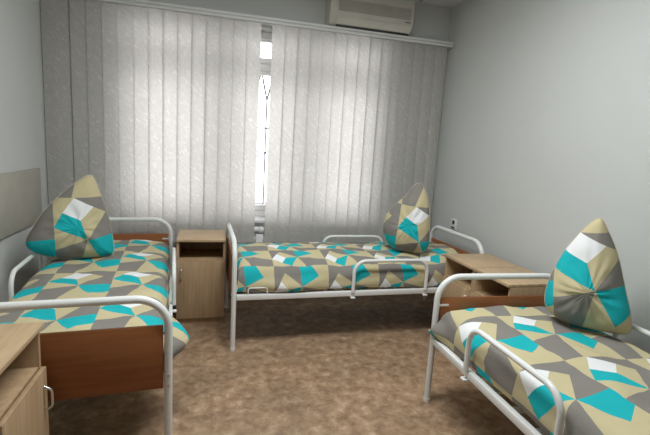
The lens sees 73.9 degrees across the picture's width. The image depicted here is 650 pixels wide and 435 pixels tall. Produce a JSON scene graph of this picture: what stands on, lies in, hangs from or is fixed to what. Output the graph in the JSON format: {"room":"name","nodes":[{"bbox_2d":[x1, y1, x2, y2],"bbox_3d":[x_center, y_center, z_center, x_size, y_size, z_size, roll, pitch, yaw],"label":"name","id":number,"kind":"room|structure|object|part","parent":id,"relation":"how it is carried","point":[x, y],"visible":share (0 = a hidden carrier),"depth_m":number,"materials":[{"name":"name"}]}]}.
{"room":"hospital room","nodes":[
{"label":"hospital room","id":0,"kind":"room"},
{"bbox_2d":[0,0,52,301],"bbox_3d":[-1.471,-0.174,0.496,0.150,2.710,6.440,1,9,-15],"label":"wall","id":1,"kind":"structure","parent":0,"point":[22,106],"depth_m":2.86,"materials":[{"name":"grey paint"}]},
{"bbox_2d":[0,168,41,238],"bbox_3d":[-1.966,-0.084,2.683,0.019,0.385,1.030,1,9,-15],"label":"board","id":2,"kind":"object","parent":1,"relation":"attached to","point":[20,191],"visible":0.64,"depth_m":2.81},
{"bbox_2d":[68,0,451,282],"bbox_3d":[-0.555,-0.662,3.901,3.352,2.710,0.240,1,9,-15],"label":"wall","id":3,"kind":"structure","parent":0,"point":[431,21],"depth_m":3.68,"materials":[{"name":"grey paint"}]},
{"bbox_2d":[40,0,453,242],"bbox_3d":[-0.499,-0.704,3.685,3.332,1.876,0.074,1,9,-15],"label":"vertical blind","id":4,"kind":"object","parent":3,"relation":"attached to","point":[165,96],"visible":0.92,"depth_m":3.60,"materials":[{"name":"white fabric"}]},
{"bbox_2d":[255,32,271,222],"bbox_3d":[-0.597,-0.789,3.818,2.380,1.658,0.235,1,9,-15],"label":"window","id":5,"kind":"structure","parent":3,"relation":"attached to","point":[266,37],"depth_m":3.81,"materials":[{"name":"white plastic"}]},
{"bbox_3d":[-0.639,0.017,3.923,2.380,0.030,0.185,1,9,-15],"label":"sill","id":6,"kind":"part","parent":5,"relation":"part of","materials":[{"name":"white plastic"}]},
{"bbox_2d":[255,76,269,203],"bbox_3d":[-0.598,-0.726,3.973,2.120,1.307,0.018,1,9,-15],"label":"window grille","id":7,"kind":"object","parent":5,"relation":"attached to","point":[266,95],"visible":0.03,"depth_m":3.98,"materials":[{"name":"metal"}]},
{"bbox_3d":[-0.585,-0.682,3.921,0.704,1.233,0.050,1,9,-15],"label":"sash","id":8,"kind":"part","parent":5,"relation":"part of","materials":[{"name":"white plastic"}]},
{"bbox_3d":[-0.537,-1.461,3.797,0.704,0.213,0.050,1,9,-15],"label":"sash","id":9,"kind":"part","parent":5,"relation":"part of","materials":[{"name":"white plastic"}]},
{"bbox_2d":[228,287,422,293],"bbox_3d":[-0.603,0.665,3.989,3.324,0.060,0.014,1,9,-15],"label":"baseboard","id":10,"kind":"structure","parent":3,"relation":"attached to","point":[407,287],"depth_m":4.18,"materials":[{"name":"brown wood"}]},
{"bbox_2d":[325,0,414,35],"bbox_3d":[0.390,-1.757,3.735,0.750,0.285,0.184,1,9,-15],"label":"air conditioner","id":11,"kind":"object","parent":3,"relation":"attached to","point":[396,17],"visible":0.99,"depth_m":3.67,"materials":[{"name":"beige plastic"}]},
{"bbox_2d":[339,0,411,20],"bbox_3d":[0.432,-1.758,3.655,0.650,0.093,0.005,1,9,-15],"label":"grille","id":12,"kind":"object","parent":11,"relation":"attached to","point":[373,9],"depth_m":3.65,"materials":[{"name":"plastic"}]},
{"bbox_2d":[48,291,539,434],"bbox_3d":[0.142,1.256,1.144,3.752,0.120,6.490,1,9,-15],"label":"floor","id":13,"kind":"structure","parent":0,"point":[345,365],"depth_m":2.52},
{"bbox_2d":[0,322,53,434],"bbox_3d":[-1.155,0.735,1.399,0.406,0.672,0.355,1,9,-15],"label":"nightstand","id":14,"kind":"object","parent":13,"relation":"on","point":[24,408],"visible":1,"depth_m":1.47,"materials":[{"name":"brown wood"}]},
{"bbox_2d":[0,367,37,420],"bbox_3d":[-1.167,0.573,1.367,0.349,0.016,0.323,1,9,-15],"label":"shelf","id":15,"kind":"object","parent":14,"relation":"attached to","point":[14,381],"depth_m":1.45,"materials":[{"name":"brown wood"}]},
{"bbox_3d":[-1.221,0.715,1.556,0.359,0.654,0.016,1,9,-15],"label":"panel","id":16,"kind":"part","parent":14,"relation":"part of","materials":[{"name":"brown wood"}]},
{"bbox_3d":[-1.000,0.798,1.451,0.016,0.454,0.351,1,9,-15],"label":"door","id":17,"kind":"part","parent":14,"relation":"part of","materials":[{"name":"brown wood"}]},
{"bbox_3d":[-1.007,0.659,1.574,0.033,0.103,0.009,1,9,-15],"label":"handle","id":18,"kind":"part","parent":14,"relation":"part of","materials":[{"name":"metal"}]},
{"bbox_2d":[0,217,176,434],"bbox_3d":[-1.318,0.513,2.535,0.844,0.731,1.881,0,10,-19],"label":"bed","id":19,"kind":"object","parent":13,"relation":"on","point":[95,362],"visible":0.66,"depth_m":1.72,"materials":[{"name":"white metal"}]},
{"bbox_3d":[-1.753,0.353,2.548,0.025,0.234,0.585,0,10,-19],"label":"guard rail","id":20,"kind":"part","parent":19,"relation":"part of","materials":[{"name":"white metal"}]},
{"bbox_3d":[-1.008,0.491,1.651,0.802,0.371,0.033,0,10,-19],"label":"footboard frame","id":21,"kind":"part","parent":19,"relation":"part of","materials":[{"name":"white metal"}]},
{"bbox_3d":[-1.013,0.573,1.664,0.730,0.275,0.016,0,10,-19],"label":"footboard panel","id":22,"kind":"part","parent":19,"relation":"part of","materials":[{"name":"red wood"}]},
{"bbox_3d":[-1.612,0.263,3.376,0.730,0.275,0.016,0,10,-19],"label":"headboard panel","id":23,"kind":"part","parent":19,"relation":"part of","materials":[{"name":"red wood"}]},
{"bbox_3d":[-1.607,0.181,3.363,0.802,0.371,0.033,0,10,-19],"label":"headboard frame","id":24,"kind":"part","parent":19,"relation":"part of","materials":[{"name":"white metal"}]},
{"bbox_3d":[-0.666,0.847,1.835,0.032,0.348,0.033,0,10,-19],"label":"leg","id":25,"kind":"part","parent":19,"relation":"part of","materials":[{"name":"white metal"}]},
{"bbox_3d":[-0.955,0.518,2.664,0.029,0.035,1.806,0,10,-19],"label":"rail","id":26,"kind":"part","parent":19,"relation":"part of","materials":[{"name":"white metal"}]},
{"bbox_3d":[-0.985,0.357,2.817,0.025,0.234,0.585,0,10,-19],"label":"guard rail","id":27,"kind":"part","parent":19,"relation":"part of","materials":[{"name":"white metal"}]},
{"bbox_3d":[-1.314,0.449,2.525,0.680,0.129,1.740,0,10,-19],"label":"mattress","id":28,"kind":"object","parent":19,"relation":"on","visible":0},
{"bbox_2d":[0,239,189,372],"bbox_3d":[-1.265,0.410,2.535,0.862,0.222,1.839,0,10,-19],"label":"duvet","id":29,"kind":"object","parent":28,"relation":"on","point":[135,267],"visible":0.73,"depth_m":2.25,"materials":[{"name":"fabric"}]},
{"bbox_2d":[25,175,113,257],"bbox_3d":[-1.580,-0.001,2.686,0.480,0.530,0.218,-2,10,-30],"label":"pillow","id":30,"kind":"object","parent":29,"relation":"on","point":[76,224],"visible":1,"depth_m":2.65,"materials":[{"name":"fabric"}]},
{"bbox_2d":[176,229,225,323],"bbox_3d":[-0.957,0.450,3.343,0.345,0.645,0.406,1,9,-15],"label":"nightstand","id":31,"kind":"object","parent":13,"relation":"on","point":[200,254],"visible":0.94,"depth_m":3.20,"materials":[{"name":"brown wood"}]},
{"bbox_3d":[-1.122,0.452,3.325,0.016,0.627,0.359,1,9,-15],"label":"panel","id":32,"kind":"part","parent":31,"relation":"part of","materials":[{"name":"brown wood"}]},
{"bbox_3d":[-0.919,0.534,3.195,0.341,0.434,0.016,1,9,-15],"label":"door","id":33,"kind":"part","parent":31,"relation":"part of","materials":[{"name":"brown wood"}]},
{"bbox_2d":[179,249,222,260],"bbox_3d":[-0.953,0.291,3.340,0.313,0.016,0.349,1,9,-15],"label":"shelf","id":34,"kind":"object","parent":31,"relation":"attached to","point":[185,254],"depth_m":3.31,"materials":[{"name":"brown wood"}]},
{"bbox_3d":[-1.008,0.425,3.535,0.313,0.627,0.006,1,9,-15],"label":"panel","id":35,"kind":"part","parent":31,"relation":"part of","materials":[{"name":"brown wood"}]},
{"bbox_3d":[-0.804,0.458,3.409,0.016,0.627,0.359,1,9,-15],"label":"panel","id":36,"kind":"part","parent":31,"relation":"part of","materials":[{"name":"brown wood"}]},
{"bbox_2d":[230,226,298,291],"bbox_3d":[-0.616,0.388,3.902,0.999,0.632,0.055,1,9,-15],"label":"radiator","id":37,"kind":"object","parent":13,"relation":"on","point":[258,237],"visible":0.16,"depth_m":3.85,"materials":[{"name":"white metal"}]},
{"bbox_2d":[224,223,483,350],"bbox_3d":[0.188,0.464,3.419,1.881,0.731,0.844,1,9,-16],"label":"bed","id":38,"kind":"object","parent":13,"relation":"on","point":[231,251],"visible":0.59,"depth_m":3.02,"materials":[{"name":"white metal"}]},
{"bbox_3d":[-0.811,0.563,3.557,0.033,0.348,0.032,1,9,-16],"label":"leg","id":39,"kind":"part","parent":38,"relation":"part of","materials":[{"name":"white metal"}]},
{"bbox_3d":[-0.690,0.355,3.148,0.016,0.275,0.730,1,9,-16],"label":"footboard panel","id":40,"kind":"part","parent":38,"relation":"part of","materials":[{"name":"red wood"}]},
{"bbox_3d":[-0.685,0.274,3.135,0.033,0.371,0.802,1,9,-16],"label":"footboard frame","id":41,"kind":"part","parent":38,"relation":"part of","materials":[{"name":"white metal"}]},
{"bbox_3d":[-0.602,0.693,2.827,0.033,0.348,0.032,1,9,-16],"label":"leg","id":42,"kind":"part","parent":38,"relation":"part of","materials":[{"name":"white metal"}]},
{"bbox_3d":[0.293,0.532,3.054,1.806,0.035,0.029,1,9,-16],"label":"rail","id":43,"kind":"part","parent":38,"relation":"part of","materials":[{"name":"white metal"}]},
{"bbox_2d":[243,285,438,292],"bbox_3d":[0.192,0.400,3.409,1.740,0.129,0.680,1,9,-16],"label":"mattress","id":44,"kind":"object","parent":38,"relation":"on","point":[438,285],"visible":0.05,"depth_m":3.08,"materials":[{"name":"fabric"}]},
{"bbox_2d":[237,242,458,291],"bbox_3d":[0.200,0.336,3.384,1.838,0.232,0.795,1,9,-16],"label":"duvet","id":45,"kind":"object","parent":44,"relation":"on","point":[290,266],"visible":0.83,"depth_m":3.08,"materials":[{"name":"fabric"}]},
{"bbox_2d":[383,183,429,252],"bbox_3d":[0.634,0.000,3.318,0.364,0.541,0.261,5,9,11],"label":"pillow","id":46,"kind":"object","parent":45,"relation":"on","point":[406,226],"visible":1,"depth_m":3.24,"materials":[{"name":"fabric"}]},
{"bbox_3d":[0.249,0.270,3.831,0.585,0.234,0.025,1,9,-16],"label":"guard rail","id":47,"kind":"part","parent":38,"relation":"part of","materials":[{"name":"white metal"}]},
{"bbox_3d":[0.470,0.407,3.060,0.585,0.234,0.025,1,9,-16],"label":"guard rail","id":48,"kind":"part","parent":38,"relation":"part of","materials":[{"name":"white metal"}]},
{"bbox_3d":[1.078,0.381,3.659,0.016,0.275,0.730,1,9,-16],"label":"headboard panel","id":49,"kind":"part","parent":38,"relation":"part of","materials":[{"name":"red wood"}]},
{"bbox_3d":[1.083,0.299,3.646,0.033,0.371,0.802,1,9,-16],"label":"headboard frame","id":50,"kind":"part","parent":38,"relation":"part of","materials":[{"name":"white metal"}]},
{"bbox_2d":[441,254,520,296],"bbox_3d":[1.061,0.616,3.077,0.406,0.645,0.355,1,9,-15],"label":"nightstand","id":51,"kind":"object","parent":13,"relation":"on","point":[454,263],"visible":0.19,"depth_m":3.04,"materials":[{"name":"brown wood"}]},
{"bbox_3d":[0.899,0.669,3.044,0.016,0.434,0.351,1,9,-15],"label":"door","id":52,"kind":"part","parent":51,"relation":"part of","materials":[{"name":"brown wood"}]},
{"bbox_3d":[1.041,0.596,3.246,0.359,0.627,0.016,1,9,-15],"label":"panel","id":53,"kind":"part","parent":51,"relation":"part of","materials":[{"name":"brown wood"}]},
{"bbox_2d":[446,275,470,289],"bbox_3d":[1.093,0.461,3.058,0.349,0.016,0.323,1,9,-15],"label":"shelf","id":54,"kind":"object","parent":51,"relation":"attached to","point":[458,284],"depth_m":2.99,"materials":[{"name":"brown wood"}]},
{"bbox_3d":[1.126,0.653,2.923,0.359,0.627,0.016,1,9,-15],"label":"panel","id":55,"kind":"part","parent":51,"relation":"part of","materials":[{"name":"brown wood"}]},
{"bbox_2d":[470,267,547,295],"bbox_3d":[1.152,0.676,2.732,0.406,0.645,0.355,1,9,-15],"label":"nightstand","id":56,"kind":"object","parent":13,"relation":"on","point":[486,287],"visible":0.25,"depth_m":2.75,"materials":[{"name":"brown wood"}]},
{"bbox_3d":[1.132,0.657,2.901,0.359,0.627,0.016,1,9,-15],"label":"panel","id":57,"kind":"part","parent":56,"relation":"part of","materials":[{"name":"brown wood"}]},
{"bbox_2d":[474,291,507,295],"bbox_3d":[1.183,0.521,2.713,0.349,0.016,0.323,1,9,-15],"label":"shelf","id":58,"kind":"object","parent":56,"relation":"attached to","point":[476,293],"depth_m":2.80,"materials":[{"name":"brown wood"}]},
{"bbox_3d":[1.217,0.714,2.578,0.359,0.627,0.016,1,9,-15],"label":"panel","id":59,"kind":"part","parent":56,"relation":"part of","materials":[{"name":"brown wood"}]},
{"bbox_2d":[423,273,649,434],"bbox_3d":[1.166,0.822,1.551,0.844,0.731,1.881,1,9,-13],"label":"bed","id":60,"kind":"object","parent":13,"relation":"on","point":[442,305],"visible":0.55,"depth_m":2.20,"materials":[{"name":"white metal"}]},
{"bbox_3d":[0.577,0.837,2.376,0.032,0.348,0.033,1,9,-13],"label":"leg","id":61,"kind":"part","parent":60,"relation":"part of","materials":[{"name":"white metal"}]},
{"bbox_3d":[0.791,0.816,1.464,0.029,0.035,1.806,1,9,-13],"label":"rail","id":62,"kind":"part","parent":60,"relation":"part of","materials":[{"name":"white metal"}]},
{"bbox_3d":[0.973,0.491,2.407,0.802,0.371,0.033,1,9,-13],"label":"headboard frame","id":63,"kind":"part","parent":60,"relation":"part of","materials":[{"name":"white metal"}]},
{"bbox_3d":[0.968,0.573,2.420,0.730,0.275,0.016,1,9,-13],"label":"headboard panel","id":64,"kind":"part","parent":60,"relation":"part of","materials":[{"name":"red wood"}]},
{"bbox_3d":[0.716,0.639,1.702,0.025,0.234,0.585,1,9,-13],"label":"guard rail","id":65,"kind":"part","parent":60,"relation":"part of","materials":[{"name":"white metal"}]},
{"bbox_3d":[1.509,0.657,1.888,0.025,0.234,0.585,1,9,-13],"label":"guard rail","id":66,"kind":"part","parent":60,"relation":"part of","materials":[{"name":"white metal"}]},
{"bbox_3d":[1.170,0.758,1.541,0.680,0.129,1.740,1,9,-13],"label":"mattress","id":67,"kind":"object","parent":60,"relation":"on","visible":0},
{"bbox_2d":[428,306,649,434],"bbox_3d":[1.158,0.708,1.530,0.815,0.193,1.850,1,9,-13],"label":"duvet","id":68,"kind":"object","parent":67,"relation":"on","point":[602,380],"visible":0.93,"depth_m":1.75,"materials":[{"name":"fabric"}]},
{"bbox_2d":[544,218,631,334],"bbox_3d":[1.281,0.268,2.069,0.375,0.538,0.247,9,11,31],"label":"pillow","id":69,"kind":"object","parent":68,"relation":"on","point":[586,288],"visible":1,"depth_m":2.01,"materials":[{"name":"fabric"}]},
{"bbox_2d":[414,0,463,6],"bbox_3d":[0.312,-1.523,0.700,3.752,0.100,6.490,1,9,-15],"label":"ceiling","id":70,"kind":"structure","parent":0,"point":[448,3],"depth_m":3.89,"materials":[{"name":"white paint"}]},
{"bbox_2d":[430,0,649,353],"bbox_3d":[1.913,-0.112,1.395,0.150,2.710,6.440,1,9,-15],"label":"wall","id":71,"kind":"structure","parent":0,"point":[544,133],"depth_m":2.84,"materials":[{"name":"grey paint"}]},
{"bbox_2d":[451,218,456,229],"bbox_3d":[1.158,0.060,3.891,0.022,0.095,0.080,1,9,-15],"label":"wall socket","id":72,"kind":"object","parent":71,"relation":"attached to","point":[454,221],"visible":1,"depth_m":3.88,"materials":[{"name":"white plastic"}]},
{"label":"outside","id":73,"kind":"structure","parent":0,"visible":0},
{"bbox_2d":[255,189,265,202],"bbox_3d":[-3.404,0.081,12.801,28.000,0.100,17.910,1,9,-15],"label":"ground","id":74,"kind":"structure","parent":73,"point":[259,192],"depth_m":19.09,"materials":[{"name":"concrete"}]}
]}

